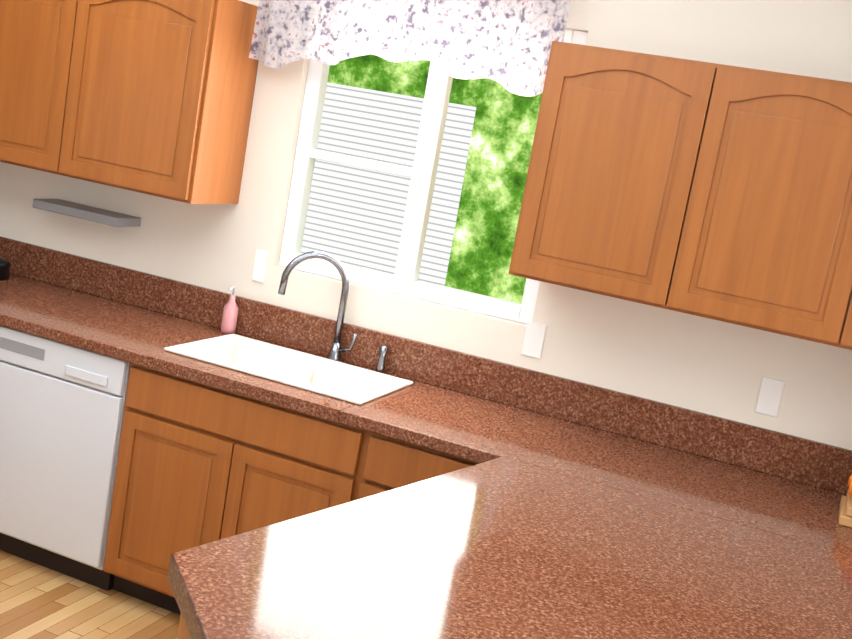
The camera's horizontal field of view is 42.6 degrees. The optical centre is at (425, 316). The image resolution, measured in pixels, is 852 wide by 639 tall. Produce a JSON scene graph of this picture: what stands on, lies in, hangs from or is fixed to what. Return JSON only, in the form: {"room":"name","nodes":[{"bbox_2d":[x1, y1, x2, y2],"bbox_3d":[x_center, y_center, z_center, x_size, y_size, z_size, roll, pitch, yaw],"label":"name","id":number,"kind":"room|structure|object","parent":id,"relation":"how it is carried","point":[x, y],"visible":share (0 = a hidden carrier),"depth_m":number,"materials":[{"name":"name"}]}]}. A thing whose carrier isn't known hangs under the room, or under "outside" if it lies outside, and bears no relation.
{"room":"kitchen","nodes":[
{"label":"kitchen","id":0,"kind":"room"},
{"bbox_2d":[0,550,179,638],"bbox_3d":[-1.008,1.213,2.760,4.260,0.006,3.184,14,10,20],"label":"floor","id":1,"kind":"structure","parent":0,"point":[37,601],"depth_m":3.75,"materials":[{"name":"brown wood"}]},
{"bbox_2d":[103,376,339,579],"bbox_3d":[-0.544,0.737,3.912,0.974,0.700,0.618,14,10,20],"label":"base cabinet","id":2,"kind":"object","parent":1,"relation":"on","point":[193,459],"depth_m":3.63,"materials":[{"name":"brown wood"}]},
{"bbox_2d":[0,325,129,590],"bbox_3d":[-1.269,0.482,4.148,0.616,0.868,0.585,14,10,20],"label":"dishwasher","id":3,"kind":"object","parent":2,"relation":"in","point":[62,406],"visible":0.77,"depth_m":3.85,"materials":[{"name":"white metal"}]},
{"bbox_2d":[0,272,247,367],"bbox_3d":[-1.565,-0.061,4.232,1.658,0.040,0.638,14,10,20],"label":"countertop","id":4,"kind":"structure","parent":2,"relation":"on","point":[117,329],"depth_m":4.02,"materials":[{"name":"brown stone"}]},
{"bbox_2d":[0,257,10,279],"bbox_3d":[-1.761,-0.211,4.459,0.128,0.107,0.128,12,10,11],"label":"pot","id":5,"kind":"object","parent":4,"relation":"on","point":[5,265],"visible":1,"depth_m":4.41,"materials":[{"name":"black metal"}]},
{"bbox_2d":[221,286,238,333],"bbox_3d":[-0.749,-0.024,4.183,0.056,0.184,0.063,14,10,20],"label":"soap dispenser","id":6,"kind":"object","parent":4,"relation":"on","point":[229,317],"visible":1,"depth_m":4.17,"materials":[{"name":"pink plastic"}]},
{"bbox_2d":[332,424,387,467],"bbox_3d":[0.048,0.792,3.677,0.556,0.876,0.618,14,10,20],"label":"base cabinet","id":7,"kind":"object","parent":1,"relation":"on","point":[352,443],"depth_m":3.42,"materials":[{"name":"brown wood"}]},
{"bbox_2d":[113,428,851,638],"bbox_3d":[0.344,0.645,2.156,1.623,0.056,1.900,14,10,20],"label":"countertop","id":8,"kind":"structure","parent":7,"relation":"on","point":[420,535],"depth_m":2.44,"materials":[{"name":"brown stone"}]},
{"bbox_2d":[336,380,851,551],"bbox_3d":[0.703,0.489,3.370,1.878,0.040,0.638,14,10,20],"label":"countertop","id":9,"kind":"structure","parent":7,"relation":"on","point":[702,483],"depth_m":3.38,"materials":[{"name":"brown stone"}]},
{"bbox_2d":[164,334,412,404],"bbox_3d":[-0.488,0.267,3.841,0.760,0.200,0.440,14,10,20],"label":"sink","id":10,"kind":"object","parent":9,"relation":"in","point":[321,375],"visible":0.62,"depth_m":3.96,"materials":[{"name":"beige ceramic"}]},
{"bbox_2d":[278,251,388,373],"bbox_3d":[-0.326,-0.019,3.951,0.402,0.397,0.183,14,10,20],"label":"faucet","id":11,"kind":"object","parent":9,"relation":"on","point":[336,349],"visible":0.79,"depth_m":3.97,"materials":[{"name":"silver metal"}]},
{"bbox_2d":[838,474,851,527],"bbox_3d":[1.392,0.493,3.147,0.330,0.261,0.240,14,10,20],"label":"crate","id":12,"kind":"object","parent":9,"relation":"on","point":[845,514],"visible":1,"depth_m":3.14,"materials":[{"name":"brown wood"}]},
{"bbox_2d":[0,0,851,449],"bbox_3d":[0.561,0.438,0.681,8.460,2.750,7.040,14,10,20],"label":"wall","id":13,"kind":"structure","parent":0,"point":[674,358],"depth_m":3.74,"materials":[{"name":"beige paint"}]},
{"bbox_2d":[0,0,91,176],"bbox_3d":[-1.514,-0.964,4.281,0.682,0.735,0.338,14,10,20],"label":"upper cabinet","id":14,"kind":"object","parent":13,"relation":"attached to","point":[42,41],"depth_m":4.08,"materials":[{"name":"brown wood"}]},
{"bbox_2d":[33,199,140,226],"bbox_3d":[-1.359,-0.415,4.378,0.420,0.036,0.148,14,10,20],"label":"shelf","id":15,"kind":"object","parent":13,"relation":"attached to","point":[89,213],"visible":1,"depth_m":4.33,"materials":[{"name":"grey plastic"}]},
{"bbox_2d":[68,0,258,203],"bbox_3d":[-1.013,-0.842,4.090,0.638,0.735,0.338,14,10,20],"label":"upper cabinet","id":16,"kind":"object","parent":13,"relation":"attached to","point":[167,87],"depth_m":3.93,"materials":[{"name":"brown wood"}]},
{"bbox_2d":[252,249,267,281],"bbox_3d":[-0.636,-0.192,4.185,0.050,0.120,0.007,14,10,20],"label":"electrical outlet","id":17,"kind":"object","parent":13,"relation":"attached to","point":[259,268],"visible":1,"depth_m":4.18,"materials":[{"name":"white plastic"}]},
{"bbox_2d":[0,236,851,491],"bbox_3d":[-0.241,0.112,4.048,4.236,0.140,0.020,14,10,20],"label":"backsplash","id":18,"kind":"structure","parent":13,"relation":"attached to","point":[807,461],"depth_m":3.89,"materials":[{"name":"brown stone"}]},
{"bbox_2d":[279,29,587,323],"bbox_3d":[0.003,-0.577,3.962,1.038,1.018,0.060,14,10,20],"label":"kitchen window","id":19,"kind":"structure","parent":13,"relation":"in","point":[403,278],"depth_m":4.00,"materials":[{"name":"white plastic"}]},
{"bbox_2d":[521,321,546,358],"bbox_3d":[0.375,0.083,3.804,0.070,0.120,0.007,14,10,20],"label":"electrical outlet","id":20,"kind":"object","parent":13,"relation":"attached to","point":[534,336],"visible":1,"depth_m":3.80,"materials":[{"name":"white plastic"}]},
{"bbox_2d":[509,41,739,313],"bbox_3d":[0.638,-0.443,3.463,0.564,0.735,0.338,14,10,20],"label":"upper cabinet","id":21,"kind":"object","parent":13,"relation":"attached to","point":[627,148],"depth_m":3.30,"materials":[{"name":"brown wood"}]},
{"bbox_2d":[755,376,784,416],"bbox_3d":[1.109,0.261,3.525,0.070,0.120,0.007,14,10,20],"label":"electrical outlet","id":22,"kind":"object","parent":13,"relation":"attached to","point":[769,396],"visible":1,"depth_m":3.52,"materials":[{"name":"white plastic"}]},
{"bbox_2d":[688,67,851,349],"bbox_3d":[1.073,-0.337,3.297,0.610,0.735,0.338,14,10,20],"label":"upper cabinet","id":23,"kind":"object","parent":13,"relation":"attached to","point":[720,192],"depth_m":3.14,"materials":[{"name":"brown wood"}]},
{"label":"outside","id":24,"kind":"structure","parent":0,"visible":0},
{"bbox_2d":[327,54,541,303],"bbox_3d":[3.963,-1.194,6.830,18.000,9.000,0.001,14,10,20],"label":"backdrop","id":25,"kind":"structure","parent":24,"point":[498,160],"depth_m":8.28,"materials":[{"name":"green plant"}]},
{"bbox_3d":[0.032,-1.349,3.750,1.438,0.034,0.089,14,10,20],"label":"curtain rod","id":26,"kind":"object","parent":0,"visible":0},
{"bbox_2d":[249,0,570,96],"bbox_3d":[-0.069,-1.088,3.751,1.170,0.601,0.041,14,10,20],"label":"valance","id":27,"kind":"object","parent":26,"relation":"hanging from","point":[506,44],"visible":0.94,"depth_m":3.73,"materials":[{"name":"white fabric"}]},
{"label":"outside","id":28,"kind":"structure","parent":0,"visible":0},
{"bbox_2d":[301,82,475,285],"bbox_3d":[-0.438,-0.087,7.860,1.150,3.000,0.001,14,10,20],"label":"house","id":29,"kind":"structure","parent":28,"point":[355,215],"depth_m":7.73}
]}

